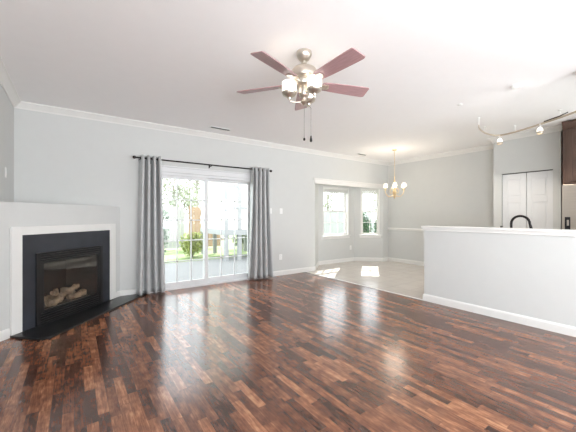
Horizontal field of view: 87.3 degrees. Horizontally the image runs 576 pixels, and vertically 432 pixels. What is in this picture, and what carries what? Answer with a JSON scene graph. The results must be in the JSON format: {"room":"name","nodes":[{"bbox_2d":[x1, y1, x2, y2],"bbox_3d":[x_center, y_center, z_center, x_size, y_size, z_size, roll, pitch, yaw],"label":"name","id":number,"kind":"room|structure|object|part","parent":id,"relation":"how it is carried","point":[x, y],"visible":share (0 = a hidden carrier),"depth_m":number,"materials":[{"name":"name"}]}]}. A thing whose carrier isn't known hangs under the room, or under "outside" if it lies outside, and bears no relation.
{"room":"living room","nodes":[
{"label":"living room","id":0,"kind":"room"},
{"bbox_2d":[0,84,13,201],"bbox_3d":[-1.178,-0.130,0.418,0.150,2.750,8.545,0,0,-35],"label":"wall","id":1,"kind":"structure","parent":0,"point":[6,108],"depth_m":3.52,"materials":[{"name":"paint"}]},
{"bbox_2d":[0,201,119,330],"bbox_3d":[-2.737,0.548,3.803,1.219,1.394,1.219,0,0,-35],"label":"wall","id":2,"kind":"structure","parent":0,"point":[12,214],"depth_m":3.37,"materials":[{"name":"paint"}]},
{"bbox_2d":[0,328,9,341],"bbox_3d":[-2.863,1.195,3.020,0.016,0.100,0.138,0,0,10],"label":"baseboard","id":3,"kind":"structure","parent":2,"relation":"attached to","point":[4,334],"depth_m":3.04,"materials":[{"name":"white wood"}]},
{"bbox_2d":[14,108,387,290],"bbox_3d":[-0.430,-0.130,6.277,8.144,2.750,0.150,0,0,-35],"label":"wall","id":4,"kind":"structure","parent":0,"point":[59,159],"depth_m":4.77,"materials":[{"name":"paint"}]},
{"bbox_2d":[116,289,150,297],"bbox_3d":[-2.431,1.195,4.749,0.553,0.100,0.082,0,0,-44],"label":"baseboard","id":5,"kind":"structure","parent":4,"relation":"attached to","point":[130,291],"depth_m":4.69,"materials":[{"name":"white wood"}]},
{"bbox_2d":[133,155,271,171],"bbox_3d":[-1.385,-0.912,5.431,2.552,0.075,0.126,0,0,-35],"label":"curtain rod","id":6,"kind":"object","parent":4,"relation":"attached to","point":[134,156],"visible":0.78,"depth_m":5.25,"materials":[{"name":"brown metal"}]},
{"bbox_2d":[136,154,164,295],"bbox_3d":[-2.179,0.131,4.823,0.445,2.181,0.179,0,0,-35],"label":"curtain","id":7,"kind":"object","parent":6,"relation":"hanging from","point":[150,268],"visible":1,"depth_m":4.79,"materials":[{"name":"grey fabric"}]},
{"bbox_2d":[248,166,272,279],"bbox_3d":[-0.560,0.131,5.969,0.548,2.181,0.181,0,0,-35],"label":"curtain","id":8,"kind":"object","parent":6,"relation":"hanging from","point":[260,263],"visible":1,"depth_m":5.92,"materials":[{"name":"grey fabric"}]},
{"bbox_2d":[150,164,257,292],"bbox_3d":[-1.448,0.200,5.528,2.050,2.090,0.175,0,0,-35],"label":"door","id":9,"kind":"structure","parent":4,"relation":"in","point":[168,172],"depth_m":5.48,"materials":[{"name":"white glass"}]},
{"bbox_3d":[-1.812,0.260,5.264,0.850,1.910,0.035,0,0,-35],"label":"sliding panel","id":10,"kind":"part","parent":9,"relation":"part of","materials":[{"name":"clear glass"}]},
{"bbox_3d":[-1.154,0.260,5.792,0.965,1.910,0.035,0,0,-35],"label":"sliding panel","id":11,"kind":"part","parent":9,"relation":"part of","materials":[{"name":"glass"}]},
{"bbox_2d":[263,266,314,277],"bbox_3d":[0.003,1.195,6.482,1.522,0.100,0.016,0,0,-35],"label":"baseboard","id":12,"kind":"structure","parent":4,"relation":"attached to","point":[306,269],"depth_m":6.56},
{"bbox_2d":[313,178,383,188],"bbox_3d":[1.582,-0.818,7.679,2.538,0.125,0.190,0,0,-35],"label":"trim","id":13,"kind":"structure","parent":4,"relation":"attached to","point":[316,180],"depth_m":7.49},
{"bbox_2d":[0,261,575,431],"bbox_3d":[1.894,1.305,2.997,8.144,0.120,9.200,0,0,-35],"label":"floor","id":14,"kind":"structure","parent":0,"point":[304,351],"depth_m":2.52,"materials":[{"name":"laminate"}]},
{"bbox_2d":[10,293,146,340],"bbox_3d":[-2.488,1.234,3.951,0.441,0.020,1.849,0,0,10],"label":"hearth slab","id":15,"kind":"object","parent":14,"relation":"on","point":[49,330],"visible":0.8,"depth_m":3.55,"materials":[{"name":"stone"}]},
{"bbox_2d":[10,224,115,335],"bbox_3d":[-2.898,0.665,3.842,0.400,1.116,1.460,0,0,10],"label":"gas fireplace","id":16,"kind":"object","parent":15,"relation":"on","point":[43,259],"visible":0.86,"depth_m":3.69,"materials":[{"name":"black metal"}]},
{"bbox_2d":[45,295,63,306],"bbox_3d":[-2.835,1.026,3.669,0.099,0.126,0.262,0,0,-5],"label":"log","id":17,"kind":"object","parent":16,"relation":"on","point":[50,302],"visible":0.99,"depth_m":3.62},
{"bbox_2d":[50,288,58,295],"bbox_3d":[-2.886,0.943,3.742,0.077,0.087,0.215,0,0,-28],"label":"log","id":18,"kind":"object","parent":17,"relation":"on","point":[55,292],"visible":1,"depth_m":3.69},
{"bbox_2d":[44,290,75,303],"bbox_3d":[-2.939,1.012,3.850,0.104,0.131,0.475,0,0,7],"label":"log","id":19,"kind":"object","parent":16,"relation":"on","point":[64,294],"visible":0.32,"depth_m":3.77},
{"bbox_2d":[60,284,79,292],"bbox_3d":[-2.853,0.940,3.950,0.085,0.102,0.214,0,0,40],"label":"log","id":20,"kind":"object","parent":19,"relation":"on","point":[74,286],"visible":1,"depth_m":3.93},
{"bbox_2d":[66,289,86,298],"bbox_3d":[-2.781,1.027,3.976,0.088,0.118,0.280,0,0,9],"label":"log","id":21,"kind":"object","parent":16,"relation":"on","point":[81,292],"visible":0.95,"depth_m":3.95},
{"bbox_2d":[307,272,422,299],"bbox_3d":[1.206,1.242,5.619,0.040,0.006,2.775,0,0,-35],"label":"trim","id":22,"kind":"structure","parent":14,"relation":"on","point":[307,272],"depth_m":5.26,"materials":[{"name":"white wood"}]},
{"bbox_2d":[562,184,575,229],"bbox_3d":[4.919,0.372,4.638,0.910,1.745,0.900,0,0,-35],"label":"refrigerator","id":23,"kind":"object","parent":14,"relation":"on","point":[569,190],"visible":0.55,"depth_m":4.70,"materials":[{"name":"silver metal"}]},
{"bbox_3d":[2.883,0.810,4.053,0.606,0.870,1.580,0,0,-35],"label":"cabinet","id":24,"kind":"object","parent":14,"relation":"on","visible":0},
{"bbox_3d":[2.870,0.355,4.044,0.625,0.039,1.620,0,0,-35],"label":"countertop","id":25,"kind":"structure","parent":24,"relation":"on","visible":0},
{"bbox_2d":[510,215,532,227],"bbox_3d":[3.003,0.157,3.926,0.060,0.355,0.306,0,0,-35],"label":"kitchen faucet","id":26,"kind":"object","parent":25,"relation":"on","point":[517,216],"visible":0.61,"depth_m":3.90,"materials":[{"name":"black metal"}]},
{"bbox_2d":[0,0,575,161],"bbox_3d":[2.040,-1.575,2.791,8.144,0.140,8.695,0,0,-35],"label":"ceiling","id":27,"kind":"structure","parent":0,"point":[177,63],"depth_m":3.01,"materials":[{"name":"paint"}]},
{"bbox_2d":[209,126,230,130],"bbox_3d":[-1.157,-1.500,5.161,0.380,0.009,0.100,0,0,-35],"label":"ceiling vent","id":28,"kind":"object","parent":27,"relation":"in","point":[213,127],"visible":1,"depth_m":5.14,"materials":[{"name":"white plastic"}]},
{"bbox_2d":[237,48,368,141],"bbox_3d":[0.192,-1.090,2.785,1.222,0.830,1.279,0,0,-19],"label":"ceiling fan","id":29,"kind":"object","parent":27,"relation":"hanging from","point":[305,78],"visible":1,"depth_m":2.67,"materials":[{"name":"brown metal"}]},
{"bbox_3d":[-0.249,-1.217,2.895,0.483,0.040,0.143,0,0,18],"label":"blade","id":30,"kind":"part","parent":29,"relation":"part of","materials":[{"name":"brown wood"}]},
{"bbox_3d":[-0.097,-1.217,2.430,0.143,0.040,0.483,0,0,36],"label":"blade","id":31,"kind":"part","parent":29,"relation":"part of","materials":[{"name":"brown wood"}]},
{"bbox_3d":[0.012,-1.173,2.748,0.132,0.093,0.132,0,0,-8],"label":"lamp shade","id":32,"kind":"part","parent":29,"relation":"part of","materials":[{"name":"white glass"}]},
{"bbox_3d":[0.147,-1.217,3.183,0.143,0.040,0.483,0,0,0],"label":"blade","id":33,"kind":"part","parent":29,"relation":"part of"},
{"bbox_3d":[0.232,-1.173,2.659,0.132,0.093,0.132,0,0,-38],"label":"lamp shade","id":34,"kind":"part","parent":29,"relation":"part of","materials":[{"name":"white glass"}]},
{"bbox_3d":[0.392,-1.217,2.430,0.143,0.040,0.483,0,0,-36],"label":"blade","id":35,"kind":"part","parent":29,"relation":"part of","materials":[{"name":"brown wood"}]},
{"bbox_3d":[0.543,-1.217,2.895,0.483,0.040,0.143,0,0,-18],"label":"blade","id":36,"kind":"part","parent":29,"relation":"part of","materials":[{"name":"wood"}]},
{"bbox_2d":[383,149,406,198],"bbox_3d":[2.396,-0.947,6.788,0.522,1.114,0.554,0,0,-35],"label":"chandelier","id":37,"kind":"object","parent":27,"relation":"hanging from","point":[385,185],"visible":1,"depth_m":6.75,"materials":[{"name":"gold metal"}]},
{"bbox_2d":[511,84,521,89],"bbox_3d":[2.627,-1.488,3.470,0.104,0.034,0.104,0,0,-35],"label":"smoke detector","id":38,"kind":"object","parent":27,"relation":"attached to","point":[516,86],"visible":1,"depth_m":3.44,"materials":[{"name":"white plastic"}]},
{"bbox_2d":[477,109,575,144],"bbox_3d":[3.685,-1.372,4.546,1.303,0.264,0.986,0,0,42],"label":"track light","id":39,"kind":"object","parent":27,"relation":"attached to","point":[540,129],"visible":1,"depth_m":4.59,"materials":[{"name":"metal"}]},
{"bbox_2d":[315,184,317,264],"bbox_3d":[0.624,0.145,7.333,0.150,2.200,0.794,0,0,11],"label":"wall","id":40,"kind":"structure","parent":0,"point":[316,185],"depth_m":7.26,"materials":[{"name":"paint"}]},
{"bbox_2d":[318,184,353,260],"bbox_3d":[1.267,0.145,8.148,1.310,2.200,0.150,0,0,-35],"label":"wall","id":41,"kind":"structure","parent":0,"point":[328,249],"depth_m":8.04,"materials":[{"name":"paint"}]},
{"bbox_2d":[322,186,350,238],"bbox_3d":[1.264,-0.095,8.118,1.030,1.380,0.195,0,0,-35],"label":"window","id":42,"kind":"structure","parent":41,"relation":"in","point":[345,234],"depth_m":8.24,"materials":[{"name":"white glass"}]},
{"bbox_3d":[1.225,-0.440,8.173,0.900,0.640,0.030,0,0,-35],"label":"sash","id":43,"kind":"part","parent":42,"relation":"part of","materials":[{"name":"glass"}]},
{"bbox_3d":[1.245,0.172,8.144,0.900,0.665,0.030,0,0,-35],"label":"sash","id":44,"kind":"part","parent":42,"relation":"part of","materials":[{"name":"glass"}]},
{"bbox_2d":[324,187,347,193],"bbox_3d":[1.275,-0.521,8.102,0.890,0.473,0.057,0,0,-35],"label":"window blind","id":45,"kind":"object","parent":42,"relation":"attached to","point":[326,189],"visible":0.86,"depth_m":8.08,"materials":[{"name":"white plastic"}]},
{"bbox_3d":[1.307,0.550,8.057,1.030,0.090,0.045,0,0,-35],"label":"sill","id":46,"kind":"part","parent":42,"relation":"part of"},
{"bbox_2d":[354,187,382,257],"bbox_3d":[2.249,0.145,8.485,0.796,2.200,0.150,0,0,8],"label":"wall","id":47,"kind":"structure","parent":0,"point":[363,247],"depth_m":8.43,"materials":[{"name":"paint"}]},
{"bbox_2d":[359,188,380,237],"bbox_3d":[2.295,-0.095,8.456,0.595,1.380,0.195,0,0,8],"label":"window","id":48,"kind":"structure","parent":47,"relation":"in","point":[362,235],"depth_m":8.44,"materials":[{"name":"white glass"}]},
{"bbox_2d":[362,189,377,193],"bbox_3d":[2.293,-0.521,8.437,0.455,0.473,0.057,0,0,8],"label":"window blind","id":49,"kind":"object","parent":48,"relation":"attached to","point":[364,191],"visible":1,"depth_m":8.43,"materials":[{"name":"white"}]},
{"bbox_3d":[2.285,0.550,8.382,0.595,0.090,0.045,0,0,8],"label":"sill","id":50,"kind":"part","parent":48,"relation":"part of","materials":[{"name":"white wood"}]},
{"bbox_3d":[2.305,-0.440,8.523,0.465,0.640,0.030,0,0,8],"label":"sash","id":51,"kind":"part","parent":48,"relation":"part of","materials":[{"name":"glass"}]},
{"bbox_3d":[2.300,0.172,8.488,0.465,0.665,0.030,0,0,8],"label":"sash","id":52,"kind":"part","parent":48,"relation":"part of","materials":[{"name":"glass"}]},
{"bbox_2d":[388,149,493,261],"bbox_3d":[5.344,-0.130,5.041,0.150,2.750,8.545,0,0,-35],"label":"wall","id":53,"kind":"structure","parent":0,"point":[455,190],"depth_m":7.35,"materials":[{"name":"paint"}]},
{"bbox_2d":[315,257,423,270],"bbox_3d":[2.418,1.195,6.716,2.688,0.100,3.517,0,0,-35],"label":"baseboard","id":54,"kind":"structure","parent":53,"relation":"attached to","point":[421,263],"depth_m":8.17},
{"bbox_2d":[388,228,422,230],"bbox_3d":[3.624,0.347,7.319,0.022,0.065,2.838,0,0,-35],"label":"trim","id":55,"kind":"structure","parent":53,"relation":"attached to","point":[402,229],"depth_m":8.00,"materials":[{"name":"white wood"}]},
{"bbox_2d":[424,231,575,326],"bbox_3d":[2.553,0.718,3.831,0.130,1.055,1.660,0,0,-35],"label":"wall","id":56,"kind":"structure","parent":0,"point":[534,276],"depth_m":3.62,"materials":[{"name":"paint"}]},
{"bbox_2d":[421,226,575,236],"bbox_3d":[2.542,0.176,3.846,0.200,0.068,1.693,0,0,-35],"label":"trim","id":57,"kind":"structure","parent":56,"relation":"attached to","point":[522,231],"depth_m":3.60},
{"bbox_2d":[494,131,564,228],"bbox_3d":[4.495,-0.130,5.591,0.600,2.750,0.989,0,0,-35],"label":"wall","id":58,"kind":"structure","parent":0,"point":[543,151],"depth_m":5.33,"materials":[{"name":"paint"}]},
{"bbox_2d":[0,57,562,165],"bbox_3d":[2.040,-1.462,2.791,7.844,0.085,8.395,0,0,-35],"label":"trim","id":59,"kind":"structure","parent":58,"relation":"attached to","point":[6,83],"depth_m":5.17,"materials":[{"name":"white wood"}]},
{"bbox_2d":[502,169,552,228],"bbox_3d":[4.292,0.222,5.428,0.080,2.046,0.752,0,0,-35],"label":"door","id":60,"kind":"structure","parent":58,"relation":"in","point":[529,194],"depth_m":5.40,"materials":[{"name":"white wood"}]},
{"bbox_2d":[562,119,575,184],"bbox_3d":[4.947,-1.002,4.658,0.900,0.975,0.900,0,0,-35],"label":"upper cabinet","id":61,"kind":"object","parent":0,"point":[569,127],"visible":1,"depth_m":4.72,"materials":[{"name":"brown wood"}]},
{"bbox_3d":[4.609,-1.433,4.418,0.070,0.115,0.900,0,0,-35],"label":"crown","id":62,"kind":"part","parent":61,"relation":"part of","materials":[{"name":"brown wood"}]},
{"bbox_3d":[4.507,-0.955,4.582,0.005,0.800,0.395,0,0,-35],"label":"door frame","id":63,"kind":"part","parent":61,"relation":"part of","materials":[{"name":"brown wood"}]},
{"bbox_3d":[4.518,-0.955,4.590,0.020,0.800,0.395,0,0,-35],"label":"door","id":64,"kind":"part","parent":61,"relation":"part of","materials":[{"name":"brown wood"}]},
{"bbox_3d":[4.166,-0.130,1.555,0.130,2.750,3.920,0,0,-35],"label":"wall","id":65,"kind":"structure","parent":0,"visible":0},
{"bbox_2d":[423,294,575,336],"bbox_3d":[3.681,1.195,2.239,0.162,0.100,5.596,0,0,-35],"label":"baseboard","id":66,"kind":"structure","parent":65,"relation":"attached to","point":[525,320],"depth_m":3.61,"materials":[{"name":"white wood"}]},
{"label":"outside","id":67,"kind":"structure","parent":0,"visible":0},
{"bbox_2d":[164,224,246,262],"bbox_3d":[-10.762,1.560,32.480,70.000,0.270,54.555,0,0,-35],"label":"lawn","id":68,"kind":"structure","parent":67,"point":[170,255],"depth_m":11.91,"materials":[{"name":"green plant"}]},
{"bbox_2d":[163,209,169,254],"bbox_3d":[-3.938,0.596,9.316,0.506,1.640,0.627,0,0,-5],"label":"bush","id":69,"kind":"object","parent":68,"relation":"on","point":[165,226],"visible":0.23,"depth_m":9.41,"materials":[{"name":"green plant"}]},
{"bbox_2d":[163,205,185,248],"bbox_3d":[-5.680,0.515,12.252,3.000,1.960,0.160,0,0,-35],"label":"fence","id":70,"kind":"object","parent":68,"relation":"on","point":[171,233],"visible":0.24,"depth_m":12.75,"materials":[{"name":"white"}]},
{"bbox_2d":[162,178,198,223],"bbox_3d":[-6.795,-1.038,18.290,2.886,4.974,2.461,0,0,-35],"label":"tree","id":71,"kind":"object","parent":68,"relation":"on","point":[173,190],"visible":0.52,"depth_m":18.19,"materials":[{"name":"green plant"}]},
{"bbox_2d":[178,179,200,206],"bbox_3d":[-7.145,-1.662,23.769,3.124,6.222,3.336,0,0,-35],"label":"tree","id":72,"kind":"object","parent":68,"relation":"on","point":[196,183],"visible":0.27,"depth_m":23.71,"materials":[{"name":"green plant"}]},
{"bbox_2d":[179,232,202,256],"bbox_3d":[-3.284,0.964,10.563,0.954,0.911,0.825,0,0,-35],"label":"bush","id":73,"kind":"object","parent":68,"relation":"on","point":[196,243],"visible":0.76,"depth_m":10.39,"materials":[{"name":"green plant"}]},
{"bbox_2d":[165,256,246,282],"bbox_3d":[-2.730,1.445,7.224,9.900,0.100,4.055,0,0,-35],"label":"patio","id":74,"kind":"structure","parent":68,"relation":"on","point":[213,264],"depth_m":8.08,"materials":[{"name":"concrete"}]},
{"bbox_2d":[189,206,223,246],"bbox_3d":[-3.626,0.515,13.462,1.550,1.960,0.160,0,0,-35],"label":"fence","id":75,"kind":"object","parent":68,"relation":"on","point":[196,211],"visible":0.27,"depth_m":13.14,"materials":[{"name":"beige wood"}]},
{"bbox_2d":[200,181,246,260],"bbox_3d":[-1.257,-2.005,11.243,3.550,6.800,2.500,0,0,-35],"label":"house","id":76,"kind":"structure","parent":68,"relation":"on","point":[213,187],"depth_m":9.71,"materials":[{"name":"beige"}]},
{"bbox_3d":[-2.777,0.995,11.441,0.120,0.800,0.120,0,0,-35],"label":"post","id":77,"kind":"part","parent":76,"relation":"part of","materials":[{"name":"white wood"}]},
{"bbox_3d":[-1.941,0.995,9.484,0.120,0.800,0.120,0,0,-35],"label":"post","id":78,"kind":"part","parent":76,"relation":"part of","materials":[{"name":"white wood"}]},
{"bbox_3d":[-1.574,0.995,9.744,0.120,0.800,0.120,0,0,-35],"label":"post","id":79,"kind":"part","parent":76,"relation":"part of","materials":[{"name":"white wood"}]},
{"bbox_3d":[-1.716,0.995,12.193,0.120,0.800,0.120,0,0,-35],"label":"post","id":80,"kind":"part","parent":76,"relation":"part of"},
{"bbox_2d":[231,235,243,248],"bbox_3d":[-1.943,0.955,13.101,1.010,0.925,0.666,0,0,4],"label":"bush","id":81,"kind":"object","parent":68,"relation":"on","point":[233,235],"visible":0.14,"depth_m":13.01,"materials":[{"name":"green plant"}]},
{"bbox_2d":[324,193,343,210],"bbox_3d":[3.731,-1.287,26.463,3.052,5.472,3.392,0,0,37],"label":"tree","id":82,"kind":"object","parent":68,"relation":"on","point":[327,194],"visible":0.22,"depth_m":26.27,"materials":[{"name":"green plant"}]},
{"bbox_2d":[324,210,376,233],"bbox_3d":[3.886,0.540,19.031,9.650,1.910,0.160,0,0,-35],"label":"picket fence","id":83,"kind":"object","parent":68,"relation":"on","point":[373,215],"visible":0.09,"depth_m":18.26,"materials":[{"name":"white"}]},
{"bbox_2d":[363,212,372,232],"bbox_3d":[3.115,0.598,12.424,0.812,1.636,0.717,0,0,-35],"label":"evergreen shrub","id":84,"kind":"object","parent":68,"relation":"on","point":[365,225],"visible":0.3,"depth_m":12.37,"materials":[{"name":"green plant"}]},
{"bbox_2d":[363,192,375,210],"bbox_3d":[8.005,-1.100,25.953,3.487,5.098,3.292,0,0,-35],"label":"tree","id":85,"kind":"object","parent":68,"relation":"on","point":[372,204],"visible":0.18,"depth_m":26.19,"materials":[{"name":"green plant"}]},
{"bbox_2d":[374,219,376,232],"bbox_3d":[4.043,0.622,13.230,0.603,1.590,0.773,0,0,37],"label":"evergreen shrub","id":86,"kind":"object","parent":68,"relation":"on","point":[375,224],"visible":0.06,"depth_m":13.17,"materials":[{"name":"green plant"}]}
]}

